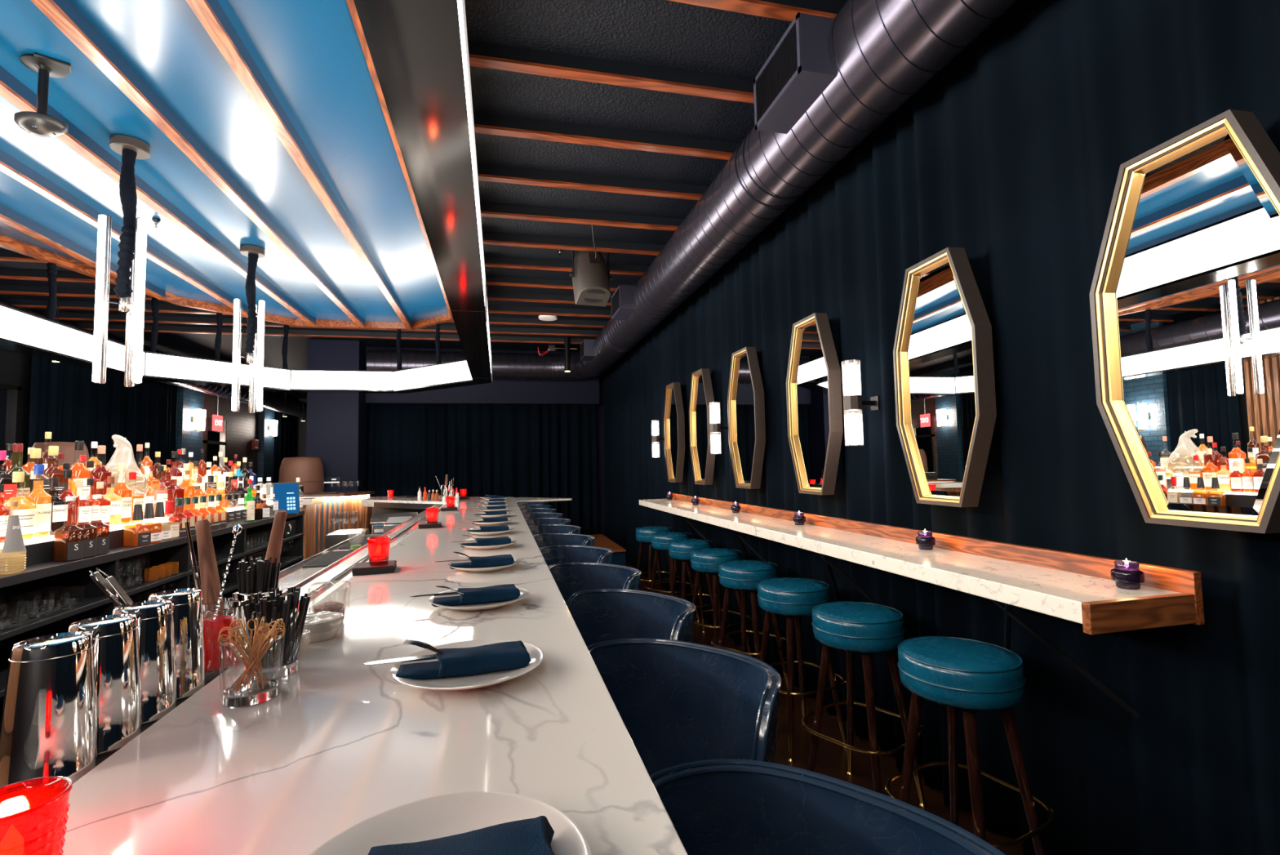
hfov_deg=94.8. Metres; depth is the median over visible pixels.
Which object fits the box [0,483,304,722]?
bar
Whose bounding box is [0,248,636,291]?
trim
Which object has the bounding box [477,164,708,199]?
trim
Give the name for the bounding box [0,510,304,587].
countertop
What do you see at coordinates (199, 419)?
wall sconce
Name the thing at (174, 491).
liquor bottle
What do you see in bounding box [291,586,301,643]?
straw
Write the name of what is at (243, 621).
pick
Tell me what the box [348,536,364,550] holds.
tumbler
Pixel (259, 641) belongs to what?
pick
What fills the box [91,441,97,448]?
cap
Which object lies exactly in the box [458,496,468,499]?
napkin stack
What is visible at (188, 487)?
liquor bottle
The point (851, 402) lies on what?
lamp
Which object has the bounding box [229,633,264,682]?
pick
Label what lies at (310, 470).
booth
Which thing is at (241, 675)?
pick
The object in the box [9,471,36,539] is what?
liquor bottle
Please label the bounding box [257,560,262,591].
straw
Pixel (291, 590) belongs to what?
straw
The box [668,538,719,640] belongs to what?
bar stool
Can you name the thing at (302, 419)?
recessed light
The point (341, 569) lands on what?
rail
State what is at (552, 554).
bar chair
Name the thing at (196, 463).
liquor bottle
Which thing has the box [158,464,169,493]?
liquor bottle
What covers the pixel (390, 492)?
votive
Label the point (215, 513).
liquor bottle
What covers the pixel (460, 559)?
table knife
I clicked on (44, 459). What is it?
liquor bottle
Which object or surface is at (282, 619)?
pick
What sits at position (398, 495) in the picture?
napkin stack
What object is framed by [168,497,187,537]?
liquor bottle
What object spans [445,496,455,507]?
votive
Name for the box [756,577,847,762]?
bar stool
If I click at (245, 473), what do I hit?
liquor bottle
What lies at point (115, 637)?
tin
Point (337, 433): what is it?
wall column
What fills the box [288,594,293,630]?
straw
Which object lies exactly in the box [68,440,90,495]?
liquor bottle
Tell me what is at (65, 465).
liquor bottle
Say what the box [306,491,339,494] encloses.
folder
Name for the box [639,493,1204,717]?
ledge
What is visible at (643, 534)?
bar stool
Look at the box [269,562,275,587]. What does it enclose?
straw
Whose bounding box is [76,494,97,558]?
liquor bottle
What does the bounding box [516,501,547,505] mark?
bar chair
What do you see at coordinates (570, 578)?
bar chair
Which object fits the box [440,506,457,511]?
napkin stack
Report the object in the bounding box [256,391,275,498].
wall pier
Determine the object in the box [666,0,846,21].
trim
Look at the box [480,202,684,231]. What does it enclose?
trim
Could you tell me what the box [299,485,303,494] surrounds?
card reader
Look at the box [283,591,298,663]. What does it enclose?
straw
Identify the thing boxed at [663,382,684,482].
octagonal mirror
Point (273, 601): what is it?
straw
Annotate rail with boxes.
[282,503,446,613]
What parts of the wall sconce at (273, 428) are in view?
lamp shade, lamp shade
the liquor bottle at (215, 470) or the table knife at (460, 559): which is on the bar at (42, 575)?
the liquor bottle at (215, 470)
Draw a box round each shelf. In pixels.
[0,533,303,639]
[0,555,303,697]
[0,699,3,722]
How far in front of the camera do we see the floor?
2.85 m
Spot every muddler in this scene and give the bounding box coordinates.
[194,519,223,604]
[265,509,287,565]
[444,474,448,484]
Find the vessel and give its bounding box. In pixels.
[106,434,148,496]
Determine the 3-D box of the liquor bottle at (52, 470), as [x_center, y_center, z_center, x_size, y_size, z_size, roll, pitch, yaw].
[-3.105,0.267,3.111,0.104,0.340,0.102,-2,-4,14]
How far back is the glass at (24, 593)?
2.69 m
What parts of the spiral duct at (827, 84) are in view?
grille frame, grille frame, grille frame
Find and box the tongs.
[89,567,133,606]
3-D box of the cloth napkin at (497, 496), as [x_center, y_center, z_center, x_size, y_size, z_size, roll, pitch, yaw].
[-1.607,0.774,6.483,0.222,0.036,0.082,0,-4,-13]
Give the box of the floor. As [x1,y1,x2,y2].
[613,556,1023,854]
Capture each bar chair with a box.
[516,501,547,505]
[518,504,551,509]
[520,507,556,513]
[522,511,563,519]
[524,517,570,526]
[528,524,581,534]
[533,533,595,548]
[539,544,613,565]
[547,561,641,603]
[565,588,695,646]
[586,637,781,775]
[649,758,1005,854]
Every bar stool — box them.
[635,525,679,596]
[644,531,700,622]
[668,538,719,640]
[690,547,752,657]
[711,560,786,686]
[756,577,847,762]
[801,600,927,807]
[884,635,1054,854]
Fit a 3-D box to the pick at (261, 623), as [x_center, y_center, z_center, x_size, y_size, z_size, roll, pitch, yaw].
[-0.629,0.370,0.962,0.007,0.089,0.057,-1,-4,-1]
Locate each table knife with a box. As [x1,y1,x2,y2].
[361,653,436,664]
[409,591,460,596]
[436,559,471,561]
[449,540,476,542]
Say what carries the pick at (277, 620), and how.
in the glass at (244, 696)
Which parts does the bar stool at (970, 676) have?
leg, swivel plate, leg, seat, leg, leg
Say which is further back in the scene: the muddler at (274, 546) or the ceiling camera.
the ceiling camera
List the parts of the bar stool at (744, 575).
leg, swivel plate, leg, seat, leg, leg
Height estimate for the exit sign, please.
0.770 m
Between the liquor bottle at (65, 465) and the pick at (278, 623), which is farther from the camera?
the liquor bottle at (65, 465)
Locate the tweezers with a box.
[184,521,203,604]
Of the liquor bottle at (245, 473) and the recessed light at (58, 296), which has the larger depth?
the recessed light at (58, 296)
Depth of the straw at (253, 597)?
1.05 m
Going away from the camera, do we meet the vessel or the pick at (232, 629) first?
the pick at (232, 629)
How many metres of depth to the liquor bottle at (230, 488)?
4.78 m
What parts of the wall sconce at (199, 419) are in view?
lamp shade, lamp shade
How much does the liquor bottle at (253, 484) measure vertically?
0.273 m
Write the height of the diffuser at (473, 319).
0.224 m
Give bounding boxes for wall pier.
[175,386,204,483]
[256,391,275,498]
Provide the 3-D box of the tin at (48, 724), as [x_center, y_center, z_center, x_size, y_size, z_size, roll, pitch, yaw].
[-0.735,0.351,0.734,0.093,0.172,0.093,-3,-4,29]
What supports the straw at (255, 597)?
in the glass at (290, 667)
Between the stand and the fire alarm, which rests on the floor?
the stand
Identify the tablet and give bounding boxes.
[272,481,299,515]
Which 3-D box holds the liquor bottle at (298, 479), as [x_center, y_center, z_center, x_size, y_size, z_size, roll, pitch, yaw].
[-3.432,0.669,5.905,0.091,0.334,0.089,-2,-4,14]
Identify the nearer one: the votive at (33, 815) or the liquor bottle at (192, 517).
the votive at (33, 815)
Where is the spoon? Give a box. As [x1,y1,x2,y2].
[215,524,242,609]
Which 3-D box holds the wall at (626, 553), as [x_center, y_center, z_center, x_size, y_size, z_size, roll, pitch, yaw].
[0.907,-0.030,4.597,0.100,3.460,13.100,0,-4,-13]
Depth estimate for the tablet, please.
5.38 m
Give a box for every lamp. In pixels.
[92,134,151,386]
[231,244,265,413]
[651,421,664,457]
[709,402,728,453]
[842,360,879,445]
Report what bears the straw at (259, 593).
in the glass at (290, 667)
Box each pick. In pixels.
[217,634,261,683]
[218,626,266,683]
[218,628,266,682]
[227,626,270,684]
[229,626,284,689]
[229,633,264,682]
[230,618,263,684]
[231,626,252,689]
[232,620,284,692]
[234,630,277,688]
[235,618,279,684]
[235,622,268,691]
[237,617,266,684]
[237,623,267,691]
[238,616,265,687]
[240,622,259,688]
[240,624,273,679]
[240,627,284,685]
[241,624,285,688]
[242,617,283,685]
[244,622,267,688]
[247,618,256,688]
[249,626,257,669]
[251,626,270,683]
[253,617,263,688]
[253,620,279,658]
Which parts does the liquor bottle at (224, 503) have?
bottle glass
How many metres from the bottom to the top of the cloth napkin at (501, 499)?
0.036 m
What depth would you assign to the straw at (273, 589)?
1.09 m
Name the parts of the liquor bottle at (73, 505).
bottle glass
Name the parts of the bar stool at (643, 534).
leg, leg, seat, leg, leg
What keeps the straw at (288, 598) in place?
in the glass at (290, 667)
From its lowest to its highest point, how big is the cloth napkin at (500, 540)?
0.036 m
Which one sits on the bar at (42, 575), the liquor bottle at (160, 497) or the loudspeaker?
the liquor bottle at (160, 497)
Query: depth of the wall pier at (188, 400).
10.56 m
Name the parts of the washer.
handle, sloped lid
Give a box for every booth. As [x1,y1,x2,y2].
[27,441,89,466]
[278,457,324,497]
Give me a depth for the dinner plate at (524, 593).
1.51 m
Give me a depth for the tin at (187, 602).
1.00 m
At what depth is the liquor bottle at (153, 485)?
3.98 m
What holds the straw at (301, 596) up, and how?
in the glass at (290, 667)
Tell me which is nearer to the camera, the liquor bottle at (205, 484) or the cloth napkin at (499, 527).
the cloth napkin at (499, 527)
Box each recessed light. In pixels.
[52,296,59,362]
[283,392,286,417]
[301,366,304,421]
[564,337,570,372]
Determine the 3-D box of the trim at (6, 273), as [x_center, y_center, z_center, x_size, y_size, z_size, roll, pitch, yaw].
[-3.445,-1.521,6.430,7.500,0.087,0.063,0,-4,-13]
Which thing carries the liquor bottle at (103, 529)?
on the bar at (42, 575)
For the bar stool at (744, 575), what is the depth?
3.59 m
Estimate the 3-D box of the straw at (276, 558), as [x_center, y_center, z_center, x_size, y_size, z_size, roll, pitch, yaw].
[-0.854,0.389,1.368,0.018,0.169,0.005,1,-4,-35]
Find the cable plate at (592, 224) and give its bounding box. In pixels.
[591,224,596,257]
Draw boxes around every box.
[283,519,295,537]
[537,344,577,355]
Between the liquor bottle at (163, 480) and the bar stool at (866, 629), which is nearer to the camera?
the bar stool at (866, 629)
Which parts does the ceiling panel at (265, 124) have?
edge trim, edge trim, edge trim, edge trim, edge trim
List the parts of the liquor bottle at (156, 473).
bottle glass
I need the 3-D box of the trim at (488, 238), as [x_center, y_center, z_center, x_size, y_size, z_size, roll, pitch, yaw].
[-3.036,-1.637,4.715,7.500,0.087,0.063,0,-4,-13]
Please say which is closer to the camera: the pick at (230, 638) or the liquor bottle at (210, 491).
the pick at (230, 638)
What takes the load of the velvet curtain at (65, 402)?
hanging from the ceiling
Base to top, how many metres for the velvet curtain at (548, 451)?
2.315 m
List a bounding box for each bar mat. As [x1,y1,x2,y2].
[97,640,252,764]
[302,550,354,567]
[338,535,379,548]
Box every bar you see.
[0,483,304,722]
[62,496,688,854]
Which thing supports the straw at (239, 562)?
in the cup
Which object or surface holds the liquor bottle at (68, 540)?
on the bar at (42, 575)
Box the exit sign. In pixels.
[212,395,222,431]
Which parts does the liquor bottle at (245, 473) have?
bottle glass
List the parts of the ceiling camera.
stem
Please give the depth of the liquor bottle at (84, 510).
3.06 m
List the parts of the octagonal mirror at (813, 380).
mirror pane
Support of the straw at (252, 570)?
in the cup
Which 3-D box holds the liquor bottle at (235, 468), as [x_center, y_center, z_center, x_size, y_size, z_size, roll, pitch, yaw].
[-3.824,0.383,5.564,0.070,0.254,0.068,-2,-4,6]
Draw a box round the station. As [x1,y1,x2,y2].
[231,531,383,599]
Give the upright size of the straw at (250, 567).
0.155 m
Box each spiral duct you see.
[0,301,306,418]
[366,0,1017,381]
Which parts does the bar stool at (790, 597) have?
leg, leg, swivel plate, seat, leg, leg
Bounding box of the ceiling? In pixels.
[0,0,848,398]
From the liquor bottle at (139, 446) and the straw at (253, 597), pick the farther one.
the liquor bottle at (139, 446)
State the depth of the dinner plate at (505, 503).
5.29 m
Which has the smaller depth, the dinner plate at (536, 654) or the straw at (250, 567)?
the dinner plate at (536, 654)
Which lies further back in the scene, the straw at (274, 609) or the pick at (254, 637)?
the straw at (274, 609)
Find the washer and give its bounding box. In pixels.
[369,511,417,533]
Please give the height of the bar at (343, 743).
1.069 m
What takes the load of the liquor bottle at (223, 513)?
on the bar at (42, 575)
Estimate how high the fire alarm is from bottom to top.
0.240 m
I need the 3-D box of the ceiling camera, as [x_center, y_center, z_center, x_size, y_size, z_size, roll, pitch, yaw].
[-2.572,-1.413,2.536,0.168,0.315,0.156,2,-5,-43]
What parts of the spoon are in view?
twisted handle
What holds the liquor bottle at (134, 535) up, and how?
on the bar at (42, 575)
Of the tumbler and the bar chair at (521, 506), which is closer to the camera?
the tumbler
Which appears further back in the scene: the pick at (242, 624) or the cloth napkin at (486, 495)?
the cloth napkin at (486, 495)
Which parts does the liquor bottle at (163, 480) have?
bottle glass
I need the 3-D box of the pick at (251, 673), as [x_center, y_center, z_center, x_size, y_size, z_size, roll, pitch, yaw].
[-0.607,0.368,0.950,0.059,0.090,0.006,2,-4,-37]
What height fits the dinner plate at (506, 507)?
0.024 m
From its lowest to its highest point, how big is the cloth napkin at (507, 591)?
0.036 m
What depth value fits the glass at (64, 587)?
2.79 m
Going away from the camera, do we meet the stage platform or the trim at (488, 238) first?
the trim at (488, 238)
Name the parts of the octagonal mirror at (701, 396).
mirror pane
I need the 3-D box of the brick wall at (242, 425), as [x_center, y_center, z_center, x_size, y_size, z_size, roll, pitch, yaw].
[-8.693,0.654,12.435,0.060,3.460,2.850,0,-4,-13]
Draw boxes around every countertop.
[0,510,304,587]
[514,497,572,502]
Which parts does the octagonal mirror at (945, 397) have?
mirror pane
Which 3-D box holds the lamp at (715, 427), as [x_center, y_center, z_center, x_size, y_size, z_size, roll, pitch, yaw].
[0.638,0.005,4.664,0.173,0.410,0.086,0,-4,-13]
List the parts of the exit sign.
hanger rod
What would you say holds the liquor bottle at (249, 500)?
on the bar at (42, 575)
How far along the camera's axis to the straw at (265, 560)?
1.35 m
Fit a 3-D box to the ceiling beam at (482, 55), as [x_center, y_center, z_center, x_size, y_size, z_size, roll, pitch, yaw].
[-2.491,-1.791,2.430,7.500,0.087,0.063,0,-4,-13]
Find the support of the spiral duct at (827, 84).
hanging from the trim
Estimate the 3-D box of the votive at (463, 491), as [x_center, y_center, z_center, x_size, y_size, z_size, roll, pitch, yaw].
[-2.041,0.756,6.798,0.077,0.092,0.077,0,-4,-20]
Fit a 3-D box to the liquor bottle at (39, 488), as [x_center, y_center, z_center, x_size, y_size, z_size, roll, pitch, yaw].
[-3.076,0.268,2.991,0.129,0.323,0.127,-2,-4,7]
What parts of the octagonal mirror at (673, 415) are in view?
mirror pane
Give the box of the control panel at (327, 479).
[324,476,341,484]
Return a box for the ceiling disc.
[538,315,557,320]
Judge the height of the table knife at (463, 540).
0.005 m
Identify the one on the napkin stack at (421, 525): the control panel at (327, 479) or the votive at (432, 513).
the votive at (432, 513)
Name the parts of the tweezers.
tweezer arm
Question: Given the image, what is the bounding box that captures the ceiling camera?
[13,52,71,137]
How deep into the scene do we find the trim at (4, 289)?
7.38 m
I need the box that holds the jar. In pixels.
[307,578,351,617]
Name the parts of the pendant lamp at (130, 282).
wrapped cord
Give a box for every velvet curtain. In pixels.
[27,309,177,472]
[274,391,296,482]
[367,403,598,533]
[603,355,627,548]
[624,0,1279,854]
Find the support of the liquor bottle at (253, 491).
on the bar at (42, 575)
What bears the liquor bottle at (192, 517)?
on the bar at (42, 575)
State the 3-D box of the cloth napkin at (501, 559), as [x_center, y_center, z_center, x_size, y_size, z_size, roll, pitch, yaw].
[-0.561,0.477,2.095,0.222,0.036,0.082,0,-4,-15]
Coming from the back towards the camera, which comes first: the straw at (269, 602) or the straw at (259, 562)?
the straw at (259, 562)
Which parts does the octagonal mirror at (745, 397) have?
mirror pane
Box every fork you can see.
[402,639,443,654]
[435,585,463,594]
[453,551,471,558]
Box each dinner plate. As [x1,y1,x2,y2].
[308,791,591,854]
[391,638,544,690]
[428,585,528,610]
[447,556,521,572]
[458,538,517,549]
[466,527,514,535]
[470,518,511,524]
[475,512,510,517]
[477,506,508,511]
[480,502,507,506]
[482,499,506,502]
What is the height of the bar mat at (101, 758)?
0.006 m
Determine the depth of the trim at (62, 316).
7.86 m
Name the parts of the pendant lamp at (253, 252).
wrapped cord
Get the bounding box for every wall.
[0,310,275,482]
[204,392,257,481]
[295,398,306,457]
[583,373,607,537]
[607,535,627,557]
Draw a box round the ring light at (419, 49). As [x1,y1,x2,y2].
[0,0,492,393]
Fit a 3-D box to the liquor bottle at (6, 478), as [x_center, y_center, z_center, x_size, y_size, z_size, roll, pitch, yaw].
[-3.027,0.262,2.782,0.094,0.306,0.092,-1,-4,2]
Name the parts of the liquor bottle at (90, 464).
bottle glass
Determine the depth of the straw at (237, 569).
1.34 m
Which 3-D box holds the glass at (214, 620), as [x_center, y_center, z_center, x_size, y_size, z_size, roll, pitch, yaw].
[-0.798,0.401,1.112,0.089,0.126,0.089,-3,-4,31]
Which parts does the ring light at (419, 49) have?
suspension cord, suspension cord, suspension cord, suspension cord, suspension cord, suspension cord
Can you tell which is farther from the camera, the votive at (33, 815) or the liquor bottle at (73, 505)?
the liquor bottle at (73, 505)
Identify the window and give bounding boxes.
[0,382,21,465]
[202,417,226,469]
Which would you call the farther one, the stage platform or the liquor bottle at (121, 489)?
the stage platform
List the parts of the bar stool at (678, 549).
leg, leg, seat, leg, leg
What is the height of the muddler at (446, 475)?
0.276 m
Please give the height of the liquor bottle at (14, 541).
0.297 m
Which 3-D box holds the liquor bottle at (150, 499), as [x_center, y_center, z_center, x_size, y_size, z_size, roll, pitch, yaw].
[-3.066,0.416,3.659,0.070,0.323,0.068,-2,-4,14]
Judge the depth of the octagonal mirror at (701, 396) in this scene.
5.12 m
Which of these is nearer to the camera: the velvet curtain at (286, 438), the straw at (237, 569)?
the straw at (237, 569)
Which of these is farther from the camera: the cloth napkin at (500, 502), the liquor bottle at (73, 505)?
the cloth napkin at (500, 502)
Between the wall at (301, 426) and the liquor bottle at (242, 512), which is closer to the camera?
the liquor bottle at (242, 512)
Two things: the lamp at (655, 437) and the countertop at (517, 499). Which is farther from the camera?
the countertop at (517, 499)
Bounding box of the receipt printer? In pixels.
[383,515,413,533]
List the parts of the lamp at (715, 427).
wall arm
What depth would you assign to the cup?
1.33 m
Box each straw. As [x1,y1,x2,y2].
[236,568,241,593]
[238,561,241,591]
[240,568,242,593]
[241,560,245,593]
[241,600,252,645]
[244,561,248,588]
[244,604,259,664]
[245,599,257,643]
[246,569,248,593]
[247,594,252,601]
[248,566,251,593]
[249,601,256,635]
[250,568,253,593]
[252,597,257,623]
[253,563,256,592]
[253,593,258,614]
[255,558,257,584]
[255,560,257,592]
[255,603,262,665]
[256,560,261,592]
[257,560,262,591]
[257,592,261,600]
[259,598,263,666]
[261,561,264,591]
[262,559,267,591]
[262,598,267,666]
[265,559,270,591]
[266,560,271,591]
[266,595,269,619]
[267,600,271,665]
[268,606,276,666]
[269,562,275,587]
[269,591,273,600]
[269,600,275,653]
[271,565,277,588]
[271,588,275,599]
[272,557,277,581]
[273,603,279,663]
[274,593,279,648]
[274,595,283,664]
[275,562,280,589]
[275,601,286,665]
[277,592,291,665]
[281,592,293,662]
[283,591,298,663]
[287,587,299,660]
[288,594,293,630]
[288,595,304,659]
[289,586,293,592]
[289,596,306,661]
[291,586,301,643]
[293,595,311,658]
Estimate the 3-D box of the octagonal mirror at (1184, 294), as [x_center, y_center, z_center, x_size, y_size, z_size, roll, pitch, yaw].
[1.407,-0.247,1.489,0.070,0.990,0.490,0,-4,-11]
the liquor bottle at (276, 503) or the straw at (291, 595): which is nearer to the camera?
the straw at (291, 595)
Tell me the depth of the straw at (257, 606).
1.03 m
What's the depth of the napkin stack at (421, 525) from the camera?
3.56 m
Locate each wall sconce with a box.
[191,407,206,431]
[268,418,277,436]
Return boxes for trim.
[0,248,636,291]
[0,268,611,305]
[0,284,611,317]
[0,297,608,328]
[31,311,600,337]
[75,323,595,344]
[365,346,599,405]
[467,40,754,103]
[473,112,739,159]
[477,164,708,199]
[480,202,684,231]
[482,231,664,255]
[484,255,648,275]
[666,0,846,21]
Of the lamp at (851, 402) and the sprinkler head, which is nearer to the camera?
the lamp at (851, 402)
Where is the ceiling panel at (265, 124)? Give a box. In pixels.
[0,0,453,329]
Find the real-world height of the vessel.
0.427 m
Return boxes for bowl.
[297,627,311,653]
[303,610,343,642]
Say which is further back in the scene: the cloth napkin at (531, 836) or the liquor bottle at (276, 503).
the liquor bottle at (276, 503)
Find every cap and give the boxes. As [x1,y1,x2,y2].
[28,448,41,471]
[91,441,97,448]
[136,444,142,451]
[177,448,183,467]
[181,448,186,456]
[218,451,222,456]
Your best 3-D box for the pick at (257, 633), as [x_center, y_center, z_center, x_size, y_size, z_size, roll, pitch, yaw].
[-0.606,0.363,0.940,0.018,0.100,0.056,2,-5,-39]
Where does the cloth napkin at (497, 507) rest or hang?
on the dinner plate at (506, 507)
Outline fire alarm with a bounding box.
[251,439,258,449]
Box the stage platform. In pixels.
[589,533,626,564]
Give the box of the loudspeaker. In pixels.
[569,249,612,306]
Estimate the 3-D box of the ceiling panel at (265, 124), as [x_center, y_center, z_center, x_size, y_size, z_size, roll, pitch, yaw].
[-2.643,-1.591,2.234,3.142,0.164,9.831,0,-4,-13]
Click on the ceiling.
(660, 33)
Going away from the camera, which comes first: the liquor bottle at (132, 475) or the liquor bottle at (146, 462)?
the liquor bottle at (132, 475)
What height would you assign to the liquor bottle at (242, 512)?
0.234 m
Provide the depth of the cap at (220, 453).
4.98 m
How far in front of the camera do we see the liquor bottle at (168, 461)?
4.43 m
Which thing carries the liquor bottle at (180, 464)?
on the bar at (42, 575)
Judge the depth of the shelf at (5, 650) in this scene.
2.92 m
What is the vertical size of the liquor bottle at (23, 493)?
0.343 m
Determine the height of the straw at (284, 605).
0.111 m
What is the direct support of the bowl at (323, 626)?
on the bar at (343, 743)
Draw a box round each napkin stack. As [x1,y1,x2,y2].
[351,560,396,575]
[398,495,414,497]
[417,521,441,528]
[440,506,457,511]
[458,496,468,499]
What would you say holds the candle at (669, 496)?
on the ledge
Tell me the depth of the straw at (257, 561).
1.35 m
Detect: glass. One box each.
[24,592,50,612]
[28,594,54,615]
[40,586,65,607]
[202,600,246,680]
[218,631,284,706]
[251,604,302,678]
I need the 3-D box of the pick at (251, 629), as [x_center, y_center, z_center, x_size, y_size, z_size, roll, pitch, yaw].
[-0.632,0.364,0.951,0.011,0.100,0.051,0,-4,-22]
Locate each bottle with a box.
[0,443,13,472]
[0,450,17,509]
[0,484,10,542]
[0,500,26,574]
[6,443,30,509]
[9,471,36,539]
[22,447,36,479]
[25,464,51,537]
[28,448,52,504]
[35,445,68,495]
[36,477,68,535]
[37,431,56,469]
[53,496,84,561]
[57,453,64,470]
[57,469,78,524]
[62,462,73,480]
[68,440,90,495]
[75,479,91,523]
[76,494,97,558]
[79,454,86,465]
[86,460,101,494]
[86,478,98,520]
[88,441,97,471]
[89,493,109,555]
[90,444,111,499]
[96,481,111,524]
[104,475,122,525]
[109,462,132,524]
[123,503,151,546]
[128,471,144,523]
[136,444,146,495]
[137,502,161,543]
[139,468,154,520]
[140,442,152,479]
[144,465,159,500]
[152,451,165,479]
[154,501,171,541]
[156,465,168,518]
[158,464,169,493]
[158,500,179,539]
[161,468,184,516]
[165,450,182,485]
[165,458,170,472]
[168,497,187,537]
[177,448,185,474]
[178,463,195,510]
[181,448,189,481]
[182,497,196,534]
[188,452,198,484]
[191,496,204,520]
[193,461,204,488]
[194,477,207,510]
[197,448,206,483]
[199,495,211,529]
[200,462,217,491]
[204,475,218,507]
[207,494,219,529]
[208,456,221,481]
[214,493,226,528]
[217,451,226,489]
[217,481,228,509]
[221,457,231,475]
[222,460,237,492]
[224,471,236,507]
[224,493,234,522]
[228,493,239,524]
[231,454,239,477]
[235,475,247,506]
[235,493,246,523]
[236,461,243,487]
[239,457,249,489]
[243,479,254,521]
[248,462,256,489]
[249,475,257,497]
[254,484,262,519]
[257,477,266,499]
[262,493,269,518]
[266,476,272,498]
[266,493,278,516]
[296,477,302,511]
[417,486,421,499]
[422,486,426,499]
[427,489,431,499]
[431,489,435,500]
[435,489,439,500]
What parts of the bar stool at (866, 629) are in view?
leg, swivel plate, leg, seat, leg, leg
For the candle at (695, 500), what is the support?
on the ledge
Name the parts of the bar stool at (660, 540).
leg, leg, seat, leg, leg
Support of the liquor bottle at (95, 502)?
on the bar at (42, 575)
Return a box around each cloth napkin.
[367,815,555,854]
[393,640,531,681]
[431,583,520,606]
[448,554,514,568]
[460,536,511,546]
[466,524,509,533]
[471,516,507,523]
[475,510,506,515]
[478,505,506,511]
[480,494,499,497]
[480,501,505,506]
[483,497,505,502]
[484,495,504,499]
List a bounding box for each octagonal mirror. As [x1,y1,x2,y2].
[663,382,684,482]
[688,368,715,484]
[727,346,765,488]
[786,312,843,494]
[893,247,996,506]
[1088,109,1279,533]
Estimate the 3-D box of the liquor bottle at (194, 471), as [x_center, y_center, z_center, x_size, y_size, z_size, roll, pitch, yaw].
[-3.631,0.328,4.755,0.078,0.256,0.077,-1,-4,2]
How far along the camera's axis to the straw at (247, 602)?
1.04 m
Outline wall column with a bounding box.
[306,339,368,497]
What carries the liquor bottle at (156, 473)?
on the bar at (42, 575)
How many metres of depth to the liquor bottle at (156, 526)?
3.39 m
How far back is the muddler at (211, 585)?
1.23 m
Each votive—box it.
[0,775,72,854]
[367,536,391,564]
[387,489,393,497]
[426,506,439,523]
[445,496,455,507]
[459,488,466,497]
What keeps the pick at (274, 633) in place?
in the glass at (244, 696)
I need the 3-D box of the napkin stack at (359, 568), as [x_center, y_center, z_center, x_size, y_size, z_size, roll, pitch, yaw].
[-0.941,0.498,2.091,0.135,0.024,0.135,0,-4,-19]
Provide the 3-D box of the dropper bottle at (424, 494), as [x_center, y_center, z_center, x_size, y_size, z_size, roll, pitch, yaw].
[-2.499,0.765,6.842,0.044,0.150,0.043,0,-4,-13]
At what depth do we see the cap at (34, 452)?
2.99 m
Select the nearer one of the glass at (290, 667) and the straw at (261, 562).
the glass at (290, 667)
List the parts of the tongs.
flat arm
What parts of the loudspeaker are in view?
input panel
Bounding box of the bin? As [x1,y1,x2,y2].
[325,528,368,549]
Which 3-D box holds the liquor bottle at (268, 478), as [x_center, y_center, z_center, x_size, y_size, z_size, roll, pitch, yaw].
[-3.526,0.590,5.589,0.081,0.236,0.079,-1,-4,2]
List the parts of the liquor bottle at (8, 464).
bottle glass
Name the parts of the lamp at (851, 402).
wall arm, plate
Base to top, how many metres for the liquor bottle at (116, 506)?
0.278 m
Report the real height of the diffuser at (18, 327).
0.224 m
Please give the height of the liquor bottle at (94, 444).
0.292 m
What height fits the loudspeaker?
0.555 m
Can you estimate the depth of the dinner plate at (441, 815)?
0.57 m
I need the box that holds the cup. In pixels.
[236,586,280,639]
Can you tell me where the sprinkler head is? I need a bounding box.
[151,217,160,228]
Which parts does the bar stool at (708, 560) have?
leg, leg, seat, leg, leg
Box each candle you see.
[666,492,673,499]
[691,496,699,504]
[730,502,740,512]
[792,511,805,524]
[915,529,935,549]
[1110,558,1144,589]
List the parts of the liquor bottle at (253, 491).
bottle glass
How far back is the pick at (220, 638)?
0.93 m
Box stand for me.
[266,490,374,554]
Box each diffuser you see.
[0,306,471,390]
[457,0,491,372]
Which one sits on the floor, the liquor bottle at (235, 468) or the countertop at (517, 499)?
the countertop at (517, 499)
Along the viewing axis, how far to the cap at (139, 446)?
3.86 m
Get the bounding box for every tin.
[0,631,98,786]
[67,613,142,756]
[111,600,177,726]
[147,587,206,701]
[440,484,448,500]
[447,490,453,496]
[448,484,453,496]
[453,493,459,501]
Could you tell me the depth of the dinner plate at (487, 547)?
2.58 m

